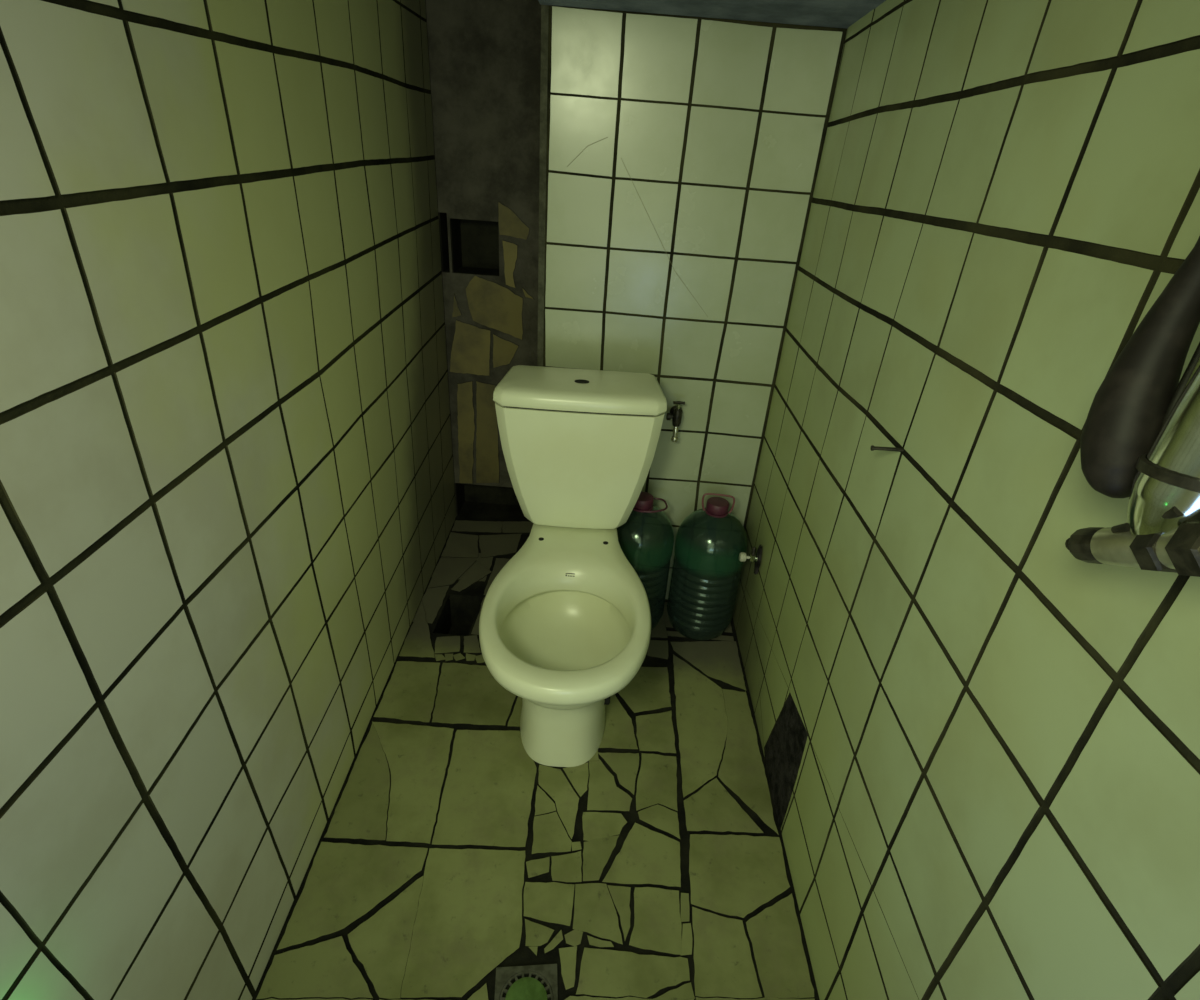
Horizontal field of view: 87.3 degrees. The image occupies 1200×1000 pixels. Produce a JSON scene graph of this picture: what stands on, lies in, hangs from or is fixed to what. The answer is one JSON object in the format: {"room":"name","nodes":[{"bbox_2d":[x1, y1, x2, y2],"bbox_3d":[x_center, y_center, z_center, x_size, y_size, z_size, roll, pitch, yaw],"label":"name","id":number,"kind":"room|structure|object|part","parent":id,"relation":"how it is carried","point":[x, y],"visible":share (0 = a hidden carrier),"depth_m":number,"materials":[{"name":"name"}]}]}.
{"room":"toilet room","nodes":[
{"label":"toilet room","id":0,"kind":"room"},
{"bbox_2d":[0,0,456,999],"bbox_3d":[-0.541,-0.281,0.681,0.101,2.270,3.023,3,29,-1],"label":"wall","id":1,"kind":"structure","parent":0,"point":[228,514],"depth_m":0.80,"materials":[{"name":"tile"}]},
{"bbox_2d":[425,0,540,515],"bbox_3d":[-0.313,-0.945,1.891,0.480,2.271,0.207,5,29,1],"label":"wall","id":2,"kind":"structure","parent":0,"point":[485,55],"depth_m":1.83,"materials":[{"name":"grey plaster"},{"name":"broken tile"}]},
{"bbox_2d":[253,501,818,999],"bbox_3d":[-0.126,0.797,1.256,1.240,0.161,3.020,5,29,1],"label":"floor","id":3,"kind":"structure","parent":0,"point":[654,866],"depth_m":1.27,"materials":[{"name":"beige tile"}]},
{"bbox_2d":[494,964,557,999],"bbox_3d":[-0.122,0.828,1.037,0.104,0.008,0.104,1,29,-6],"label":"floor drain","id":4,"kind":"object","parent":3,"relation":"on","point":[525,988],"visible":1,"depth_m":1.06,"materials":[{"name":"metal"}]},
{"bbox_3d":[-0.122,0.828,1.037,0.070,0.007,0.070,1,29,-6],"label":"plate","id":5,"kind":"part","parent":4,"relation":"part of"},
{"bbox_2d":[479,365,666,766],"bbox_3d":[-0.068,0.182,1.399,0.381,0.778,0.670,3,29,-1],"label":"toilet","id":6,"kind":"object","parent":3,"relation":"on","point":[565,624],"visible":1,"depth_m":1.41,"materials":[{"name":"beige ceramic"}]},
{"bbox_3d":[-0.079,0.358,1.469,0.353,0.402,0.619,3,29,-1],"label":"bowl","id":7,"kind":"part","parent":6,"relation":"part of","materials":[{"name":"beige ceramic"}]},
{"bbox_3d":[-0.042,-0.254,1.424,0.381,0.038,0.200,3,29,-1],"label":"cistern lid","id":8,"kind":"part","parent":6,"relation":"part of","materials":[{"name":"beige ceramic"}]},
{"bbox_2d":[633,491,673,628],"bbox_3d":[0.102,0.176,1.787,0.197,0.428,0.197,0,30,-7],"label":"water bottle","id":9,"kind":"object","parent":3,"relation":"on","point":[644,503],"visible":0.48,"depth_m":1.68,"materials":[{"name":"green plastic"}]},
{"bbox_2d":[667,493,746,640],"bbox_3d":[0.304,0.181,1.781,0.197,0.451,0.197,7,29,5],"label":"water bottle","id":10,"kind":"object","parent":3,"relation":"on","point":[717,507],"visible":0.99,"depth_m":1.68,"materials":[{"name":"green plastic"}]},
{"bbox_2d":[537,5,846,605],"bbox_3d":[0.167,-0.432,1.813,0.638,1.510,0.421,5,29,1],"label":"wall","id":11,"kind":"structure","parent":0,"point":[680,156],"depth_m":1.46,"materials":[{"name":"tile"}]},
{"bbox_2d":[666,401,684,441],"bbox_3d":[0.196,-0.216,1.655,0.045,0.108,0.069,5,29,1],"label":"tap","id":12,"kind":"object","parent":11,"relation":"attached to","point":[675,414],"visible":1,"depth_m":1.63,"materials":[{"name":"metal"}]},
{"bbox_3d":[0.198,-0.179,1.649,0.018,0.050,0.023,5,29,1],"label":"spout","id":13,"kind":"part","parent":12,"relation":"part of","materials":[{"name":"grey metal"}]},
{"bbox_2d":[538,0,885,28],"bbox_3d":[-0.050,-0.914,0.240,1.160,0.879,3.120,5,29,1],"label":"ceiling","id":14,"kind":"structure","parent":0,"point":[823,13],"depth_m":1.20,"materials":[{"name":"grey concrete"}]},
{"bbox_2d":[730,0,1199,999],"bbox_3d":[0.480,-0.049,0.391,0.102,2.270,2.400,4,29,0],"label":"wall","id":15,"kind":"structure","parent":0,"point":[980,737],"depth_m":0.71,"materials":[{"name":"tile"}]},
{"bbox_2d":[739,545,761,574],"bbox_3d":[0.391,0.157,1.651,0.051,0.096,0.043,5,29,1],"label":"valve","id":16,"kind":"object","parent":15,"relation":"attached to","point":[753,556],"visible":1,"depth_m":1.64,"materials":[{"name":"silver metal"}]},
{"bbox_3d":[0.380,0.150,1.648,0.028,0.025,0.025,5,29,1],"label":"valve knob","id":17,"kind":"part","parent":16,"relation":"part of","materials":[{"name":"beige plastic"}]},
{"bbox_2d":[751,547,755,555],"bbox_3d":[0.401,0.134,1.639,0.012,0.026,0.014,5,29,1],"label":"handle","id":18,"kind":"object","parent":16,"relation":"attached to","point":[753,553],"depth_m":1.63,"materials":[{"name":"metal"}]},
{"bbox_2d":[870,445,903,451],"bbox_3d":[0.416,-0.073,0.906,0.049,0.008,0.009,5,29,1],"label":"nail","id":19,"kind":"object","parent":15,"relation":"attached to","point":[873,447],"visible":1,"depth_m":0.90,"materials":[{"name":"metal"}]},
{"bbox_2d":[1065,236,1199,576],"bbox_3d":[0.383,-0.107,0.328,0.112,0.380,0.149,5,29,1],"label":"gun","id":20,"kind":"object","parent":15,"relation":"attached to","point":[1140,441],"visible":1,"depth_m":0.39,"materials":[{"name":"metal"}]},
{"bbox_3d":[0.342,0.030,0.437,0.025,0.031,0.037,5,29,1],"label":"valve knob","id":21,"kind":"part","parent":20,"relation":"part of","materials":[{"name":"metal"}]},
{"bbox_3d":[0.332,0.013,0.382,0.007,0.040,0.041,7,29,6],"label":"lever","id":22,"kind":"part","parent":20,"relation":"part of","materials":[{"name":"metal"}]}
]}

